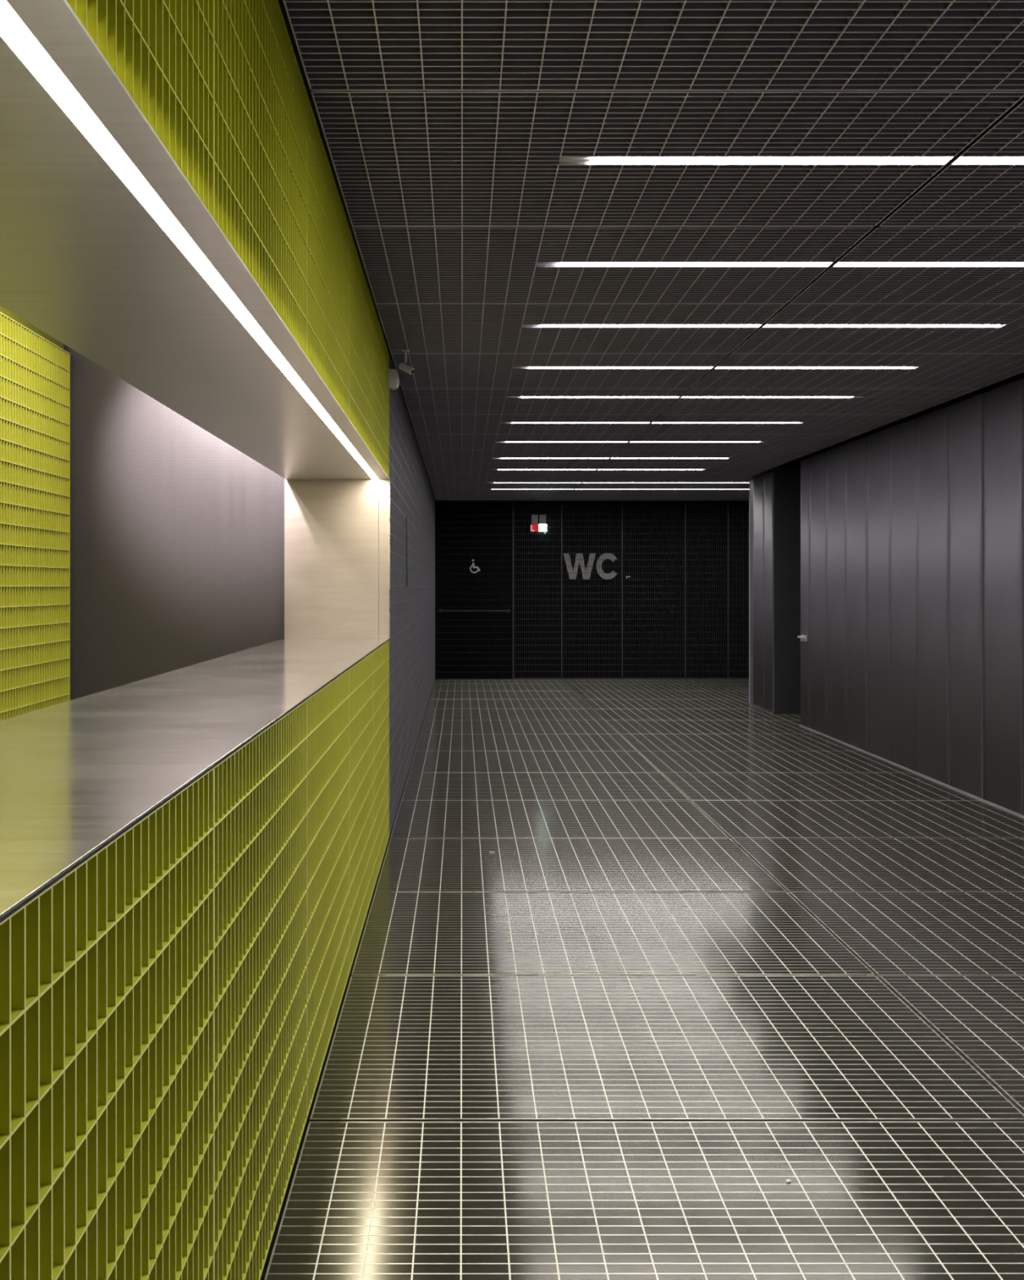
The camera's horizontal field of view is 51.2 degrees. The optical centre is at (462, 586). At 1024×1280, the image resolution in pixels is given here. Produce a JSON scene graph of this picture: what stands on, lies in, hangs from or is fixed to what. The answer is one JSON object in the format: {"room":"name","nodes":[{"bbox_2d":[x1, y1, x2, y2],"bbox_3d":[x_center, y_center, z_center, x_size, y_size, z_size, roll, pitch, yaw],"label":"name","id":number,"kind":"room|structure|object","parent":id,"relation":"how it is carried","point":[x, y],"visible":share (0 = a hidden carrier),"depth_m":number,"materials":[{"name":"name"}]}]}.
{"room":"public building lobby","nodes":[
{"label":"public building lobby","id":0,"kind":"room"},
{"bbox_2d":[0,305,70,720],"bbox_3d":[-2.250,-0.124,3.341,0.100,3.068,5.282,0,0,0],"label":"wall","id":1,"kind":"structure","parent":0,"point":[35,366],"depth_m":5.49,"materials":[{"name":"tile"}]},
{"bbox_2d":[63,344,378,700],"bbox_3d":[-1.821,-0.149,6.027,2.758,3.118,0.025,0,0,0],"label":"wall","id":2,"kind":"structure","parent":0,"point":[177,533],"depth_m":6.01,"materials":[{"name":"grey paint"}]},
{"bbox_2d":[383,331,435,837],"bbox_3d":[-0.487,-0.149,11.242,0.166,3.118,10.517,0,0,0],"label":"wall","id":3,"kind":"structure","parent":0,"point":[412,500],"depth_m":8.20,"materials":[{"name":"paint"}]},
{"bbox_2d":[0,0,390,638],"bbox_3d":[-0.700,-0.609,2.289,0.590,1.798,7.394,0,0,0],"label":"lining","id":4,"kind":"object","parent":3,"relation":"attached to","point":[83,261],"visible":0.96,"depth_m":2.30,"materials":[{"name":"paint"}]},
{"bbox_2d":[0,0,377,479],"bbox_3d":[-0.485,-0.616,2.280,0.035,0.029,7.376,0,0,0],"label":"strip light","id":5,"kind":"object","parent":4,"relation":"attached to","point":[13,30],"visible":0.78,"depth_m":1.56,"materials":[{"name":"white plastic"}]},
{"bbox_2d":[66,0,389,478],"bbox_3d":[-0.430,-1.106,2.288,0.040,1.004,7.392,0,0,0],"label":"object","id":6,"kind":"structure","parent":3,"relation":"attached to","point":[223,85],"depth_m":2.25,"materials":[{"name":"tile"}]},
{"bbox_2d":[388,368,399,390],"bbox_3d":[-0.382,-1.157,5.955,0.056,0.110,0.066,0,0,0],"label":"box","id":7,"kind":"object","parent":3,"relation":"attached to","point":[393,380],"visible":1,"depth_m":5.92,"materials":[{"name":"white plastic"}]},
{"bbox_2d":[433,494,748,679],"bbox_3d":[2.545,-0.149,16.278,6.110,3.118,0.164,0,0,0],"label":"wall","id":8,"kind":"structure","parent":0,"point":[682,611],"depth_m":16.30,"materials":[{"name":"black tile"}]},
{"bbox_2d":[436,502,511,678],"bbox_3d":[0.189,0.055,16.183,1.147,2.686,0.094,0,0,0],"label":"door","id":9,"kind":"structure","parent":8,"relation":"in","point":[438,611],"depth_m":16.20,"materials":[{"name":"black tile"}]},
{"bbox_2d":[469,559,479,573],"bbox_3d":[0.197,-0.310,16.193,0.160,0.209,0.006,0,0,0],"label":"accessibility sign","id":10,"kind":"object","parent":9,"relation":"attached to","point":[473,560],"visible":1,"depth_m":16.19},
{"bbox_2d":[530,515,537,531],"bbox_3d":[1.095,-0.961,16.161,0.118,0.254,0.072,0,0,0],"label":"fire sign","id":11,"kind":"object","parent":8,"relation":"attached to","point":[534,518],"visible":1,"depth_m":16.13,"materials":[{"name":"red plastic"}]},
{"bbox_2d":[538,515,546,533],"bbox_3d":[1.220,-0.946,16.161,0.121,0.283,0.072,0,0,0],"label":"exit sign","id":12,"kind":"object","parent":8,"relation":"attached to","point":[542,518],"visible":1,"depth_m":16.13,"materials":[{"name":"grey plastic"}]},
{"bbox_2d":[563,553,630,579],"bbox_3d":[2.046,-0.310,16.201,1.024,0.406,0.010,0,0,0],"label":"sign","id":13,"kind":"object","parent":8,"relation":"attached to","point":[609,556],"visible":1,"depth_m":16.20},
{"bbox_2d":[259,679,1023,1279],"bbox_3d":[1.795,1.468,7.600,8.810,0.124,18.400,0,0,0],"label":"floor","id":14,"kind":"structure","parent":0,"point":[712,950],"depth_m":3.56,"materials":[{"name":"black tile"}]},
{"bbox_2d":[748,466,799,714],"bbox_3d":[3.686,0.042,12.278,0.528,2.740,0.956,0,0,0],"label":"pillar","id":15,"kind":"structure","parent":14,"relation":"on","point":[774,493],"depth_m":11.80,"materials":[{"name":"metal"}]},
{"bbox_3d":[-0.713,0.854,2.285,0.515,1.112,7.386,0,0,0],"label":"countertop","id":16,"kind":"structure","parent":14,"relation":"on","visible":0},
{"bbox_2d":[0,640,389,1279],"bbox_3d":[-0.430,0.854,2.288,0.040,1.113,7.392,0,0,0],"label":"cladding","id":17,"kind":"object","parent":16,"relation":"attached to","point":[170,1003],"visible":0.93,"depth_m":1.62,"materials":[{"name":"tile"}]},
{"bbox_2d":[0,638,389,922],"bbox_3d":[-0.704,0.320,2.286,0.592,0.060,7.388,0,0,0],"label":"countertop","id":18,"kind":"structure","parent":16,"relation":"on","point":[76,775],"depth_m":1.95,"materials":[{"name":"metal"}]},
{"bbox_2d":[282,0,1023,500],"bbox_3d":[2.870,-1.558,7.600,6.660,0.501,18.400,0,0,0],"label":"ceiling","id":19,"kind":"structure","parent":0,"point":[446,126],"depth_m":3.77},
{"bbox_2d":[390,349,413,374],"bbox_3d":[-0.331,-1.245,5.887,0.133,0.152,0.066,0,0,0],"label":"security camera","id":20,"kind":"object","parent":19,"relation":"attached to","point":[402,366],"visible":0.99,"depth_m":5.88,"materials":[{"name":"grey plastic"}]},
{"bbox_2d":[491,469,702,470],"bbox_3d":[1.510,-1.343,11.924,2.360,0.069,0.062,0,0,0],"label":"ceiling light","id":21,"kind":"object","parent":19,"relation":"attached to","point":[491,469],"visible":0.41,"depth_m":11.95,"materials":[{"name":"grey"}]},
{"bbox_2d":[497,469,595,470],"bbox_3d":[0.946,-1.323,11.924,1.092,0.026,0.058,0,0,0],"label":"diffuser","id":22,"kind":"object","parent":21,"relation":"attached to","point":[498,469],"depth_m":11.95,"materials":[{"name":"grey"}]},
{"bbox_2d":[597,469,702,470],"bbox_3d":[2.104,-1.323,11.924,1.172,0.026,0.058,0,0,0],"label":"diffuser","id":23,"kind":"object","parent":21,"relation":"attached to","point":[597,469],"depth_m":11.95,"materials":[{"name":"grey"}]},
{"bbox_2d":[501,457,726,458],"bbox_3d":[1.550,-1.343,10.868,2.300,0.069,0.062,0,0,0],"label":"ceiling light","id":24,"kind":"object","parent":19,"relation":"attached to","point":[501,458],"visible":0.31,"depth_m":10.88,"materials":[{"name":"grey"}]},
{"bbox_2d":[501,457,608,458],"bbox_3d":[0.946,-1.323,10.868,1.092,0.026,0.058,0,0,0],"label":"diffuser","id":25,"kind":"object","parent":24,"relation":"attached to","point":[501,458],"depth_m":10.89,"materials":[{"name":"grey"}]},
{"bbox_2d":[610,457,726,458],"bbox_3d":[2.109,-1.323,10.868,1.182,0.026,0.058,0,0,0],"label":"diffuser","id":26,"kind":"object","parent":24,"relation":"attached to","point":[611,458],"depth_m":10.89,"materials":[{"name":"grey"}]},
{"bbox_2d":[484,488,748,489],"bbox_3d":[2.600,-1.343,14.333,4.600,0.069,0.062,0,0,0],"label":"ceiling light","id":27,"kind":"object","parent":19,"relation":"attached to","point":[484,489],"visible":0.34,"depth_m":14.36,"materials":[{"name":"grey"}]},
{"bbox_2d":[492,488,573,489],"bbox_3d":[0.946,-1.323,14.333,1.092,0.026,0.058,0,0,0],"label":"diffuser","id":28,"kind":"object","parent":27,"relation":"attached to","point":[492,489],"depth_m":14.36,"materials":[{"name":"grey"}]},
{"bbox_2d":[574,488,715,489],"bbox_3d":[2.464,-1.323,14.333,1.892,0.026,0.058,0,0,0],"label":"diffuser","id":29,"kind":"object","parent":27,"relation":"attached to","point":[575,489],"depth_m":14.36,"materials":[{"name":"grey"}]},
{"bbox_2d":[717,488,748,489],"bbox_3d":[4.173,-1.323,14.333,1.455,0.026,0.058,0,0,0],"label":"diffuser","id":30,"kind":"object","parent":27,"relation":"attached to","point":[717,489],"depth_m":14.36,"materials":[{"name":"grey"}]},
{"bbox_2d":[485,482,748,483],"bbox_3d":[2.600,-1.343,13.442,4.600,0.069,0.062,0,0,0],"label":"ceiling light","id":31,"kind":"object","parent":19,"relation":"attached to","point":[486,482],"visible":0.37,"depth_m":13.46,"materials":[{"name":"grey plastic"}]},
{"bbox_2d":[493,482,580,483],"bbox_3d":[0.946,-1.323,13.442,1.092,0.026,0.058,0,0,0],"label":"diffuser","id":32,"kind":"object","parent":31,"relation":"attached to","point":[494,482],"depth_m":13.45,"materials":[{"name":"grey plastic"}]},
{"bbox_2d":[582,482,732,483],"bbox_3d":[2.464,-1.323,13.442,1.892,0.026,0.058,0,0,0],"label":"diffuser","id":33,"kind":"object","parent":31,"relation":"attached to","point":[582,482],"depth_m":13.45,"materials":[{"name":"grey plastic"}]},
{"bbox_2d":[506,441,769,442],"bbox_3d":[1.595,-1.343,9.647,2.390,0.069,0.062,0,0,0],"label":"ceiling light","id":34,"kind":"object","parent":19,"relation":"attached to","point":[506,442],"visible":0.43,"depth_m":9.66,"materials":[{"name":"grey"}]},
{"bbox_2d":[506,441,626,442],"bbox_3d":[0.946,-1.323,9.647,1.092,0.026,0.058,0,0,0],"label":"diffuser","id":35,"kind":"object","parent":34,"relation":"attached to","point":[506,442],"depth_m":9.66,"materials":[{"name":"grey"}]},
{"bbox_2d":[629,441,759,442],"bbox_3d":[2.104,-1.323,9.647,1.172,0.026,0.058,0,0,0],"label":"diffuser","id":36,"kind":"object","parent":34,"relation":"attached to","point":[629,442],"depth_m":9.66,"materials":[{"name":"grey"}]},
{"bbox_2d":[499,422,799,423],"bbox_3d":[1.495,-1.343,8.525,2.390,0.069,0.062,0,0,0],"label":"ceiling light","id":37,"kind":"object","parent":19,"relation":"attached to","point":[500,422],"visible":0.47,"depth_m":8.52,"materials":[{"name":"grey plastic"}]},
{"bbox_2d":[511,422,648,423],"bbox_3d":[0.946,-1.323,8.525,1.092,0.026,0.058,0,0,0],"label":"diffuser","id":38,"kind":"object","parent":37,"relation":"attached to","point":[512,422],"depth_m":8.50,"materials":[{"name":"grey plastic"}]},
{"bbox_2d":[651,422,799,423],"bbox_3d":[2.104,-1.323,8.525,1.172,0.026,0.058,0,0,0],"label":"diffuser","id":39,"kind":"object","parent":37,"relation":"attached to","point":[652,422],"depth_m":8.50,"materials":[{"name":"grey plastic"}]},
{"bbox_2d":[505,396,865,398],"bbox_3d":[1.545,-1.343,7.370,2.490,0.069,0.062,0,0,0],"label":"ceiling light","id":40,"kind":"object","parent":19,"relation":"attached to","point":[505,397],"visible":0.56,"depth_m":7.40,"materials":[{"name":"grey plastic"}]},
{"bbox_2d":[520,396,678,397],"bbox_3d":[0.951,-1.323,7.370,1.082,0.026,0.058,0,0,0],"label":"diffuser","id":41,"kind":"object","parent":40,"relation":"attached to","point":[521,397],"depth_m":7.37,"materials":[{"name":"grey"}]},
{"bbox_2d":[681,396,851,397],"bbox_3d":[2.104,-1.323,7.370,1.172,0.026,0.058,0,0,0],"label":"diffuser","id":42,"kind":"object","parent":40,"relation":"attached to","point":[682,397],"depth_m":7.37,"materials":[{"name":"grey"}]},
{"bbox_2d":[511,366,913,368],"bbox_3d":[1.495,-1.343,6.380,2.390,0.069,0.062,0,0,0],"label":"ceiling light","id":43,"kind":"object","parent":19,"relation":"attached to","point":[513,367],"visible":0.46,"depth_m":6.38,"materials":[{"name":"grey plastic"}]},
{"bbox_2d":[528,366,712,368],"bbox_3d":[0.946,-1.323,6.380,1.092,0.026,0.058,0,0,0],"label":"diffuser","id":44,"kind":"object","parent":43,"relation":"attached to","point":[530,367],"depth_m":6.38,"materials":[{"name":"grey plastic"}]},
{"bbox_2d":[715,366,913,368],"bbox_3d":[2.104,-1.323,6.380,1.172,0.026,0.058,0,0,0],"label":"diffuser","id":45,"kind":"object","parent":43,"relation":"attached to","point":[717,367],"depth_m":6.38,"materials":[{"name":"grey plastic"}]},
{"bbox_2d":[541,324,999,327],"bbox_3d":[1.545,-1.343,5.357,2.290,0.069,0.062,0,0,0],"label":"ceiling light","id":46,"kind":"object","parent":19,"relation":"attached to","point":[542,326],"visible":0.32,"depth_m":5.36,"materials":[{"name":"grey plastic"}]},
{"bbox_2d":[541,324,759,327],"bbox_3d":[0.946,-1.323,5.357,1.092,0.026,0.058,0,0,0],"label":"diffuser","id":47,"kind":"object","parent":46,"relation":"attached to","point":[542,326],"depth_m":5.36,"materials":[{"name":"grey plastic"}]},
{"bbox_2d":[763,324,999,327],"bbox_3d":[2.104,-1.323,5.357,1.172,0.026,0.058,0,0,0],"label":"diffuser","id":48,"kind":"object","parent":46,"relation":"attached to","point":[766,326],"depth_m":5.36,"materials":[{"name":"grey plastic"}]},
{"bbox_2d":[558,156,1023,164],"bbox_3d":[1.495,-1.343,3.278,2.390,0.069,0.062,0,0,0],"label":"ceiling light","id":49,"kind":"object","parent":19,"relation":"attached to","point":[562,160],"visible":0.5,"depth_m":3.28,"materials":[{"name":"grey plastic"}]},
{"bbox_2d":[591,156,951,164],"bbox_3d":[0.946,-1.323,3.278,1.092,0.026,0.058,0,0,0],"label":"diffuser","id":50,"kind":"object","parent":49,"relation":"attached to","point":[596,160],"depth_m":3.28,"materials":[{"name":"grey plastic"}]},
{"bbox_2d":[952,156,1023,164],"bbox_3d":[2.104,-1.323,3.278,1.172,0.026,0.058,0,0,0],"label":"diffuser","id":51,"kind":"object","parent":49,"relation":"attached to","point":[962,160],"depth_m":3.28,"materials":[{"name":"grey plastic"}]},
{"bbox_2d":[560,262,1023,266],"bbox_3d":[1.545,-1.343,4.334,2.290,0.069,0.062,0,0,0],"label":"ceiling light","id":52,"kind":"object","parent":19,"relation":"attached to","point":[562,264],"visible":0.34,"depth_m":4.33,"materials":[{"name":"grey plastic"}]},
{"bbox_2d":[560,262,831,266],"bbox_3d":[0.946,-1.323,4.334,1.092,0.026,0.058,0,0,0],"label":"diffuser","id":53,"kind":"object","parent":52,"relation":"attached to","point":[562,264],"depth_m":4.33,"materials":[{"name":"grey plastic"}]},
{"bbox_2d":[834,262,1023,266],"bbox_3d":[2.104,-1.323,4.334,1.172,0.026,0.058,0,0,0],"label":"diffuser","id":54,"kind":"object","parent":52,"relation":"attached to","point":[840,264],"depth_m":4.33,"materials":[{"name":"grey plastic"}]},
{"bbox_2d":[792,372,1023,815],"bbox_3d":[3.725,-0.149,5.575,0.591,3.118,14.350,0,0,0],"label":"wall","id":55,"kind":"structure","parent":0,"point":[925,508],"depth_m":7.74,"materials":[{"name":"grey metal"}]},
{"bbox_2d":[796,451,826,734],"bbox_3d":[3.413,0.061,10.445,0.078,2.674,0.767,0,0,0],"label":"door","id":56,"kind":"structure","parent":55,"relation":"in","point":[812,637],"depth_m":10.42,"materials":[{"name":"metal"}]},
{"bbox_2d":[799,724,1023,817],"bbox_3d":[3.429,1.406,4.615,0.010,0.012,12.430,0,0,0],"label":"baseboard","id":57,"kind":"structure","parent":55,"relation":"attached to","point":[904,767],"depth_m":7.79,"materials":[{"name":"grey metal"}]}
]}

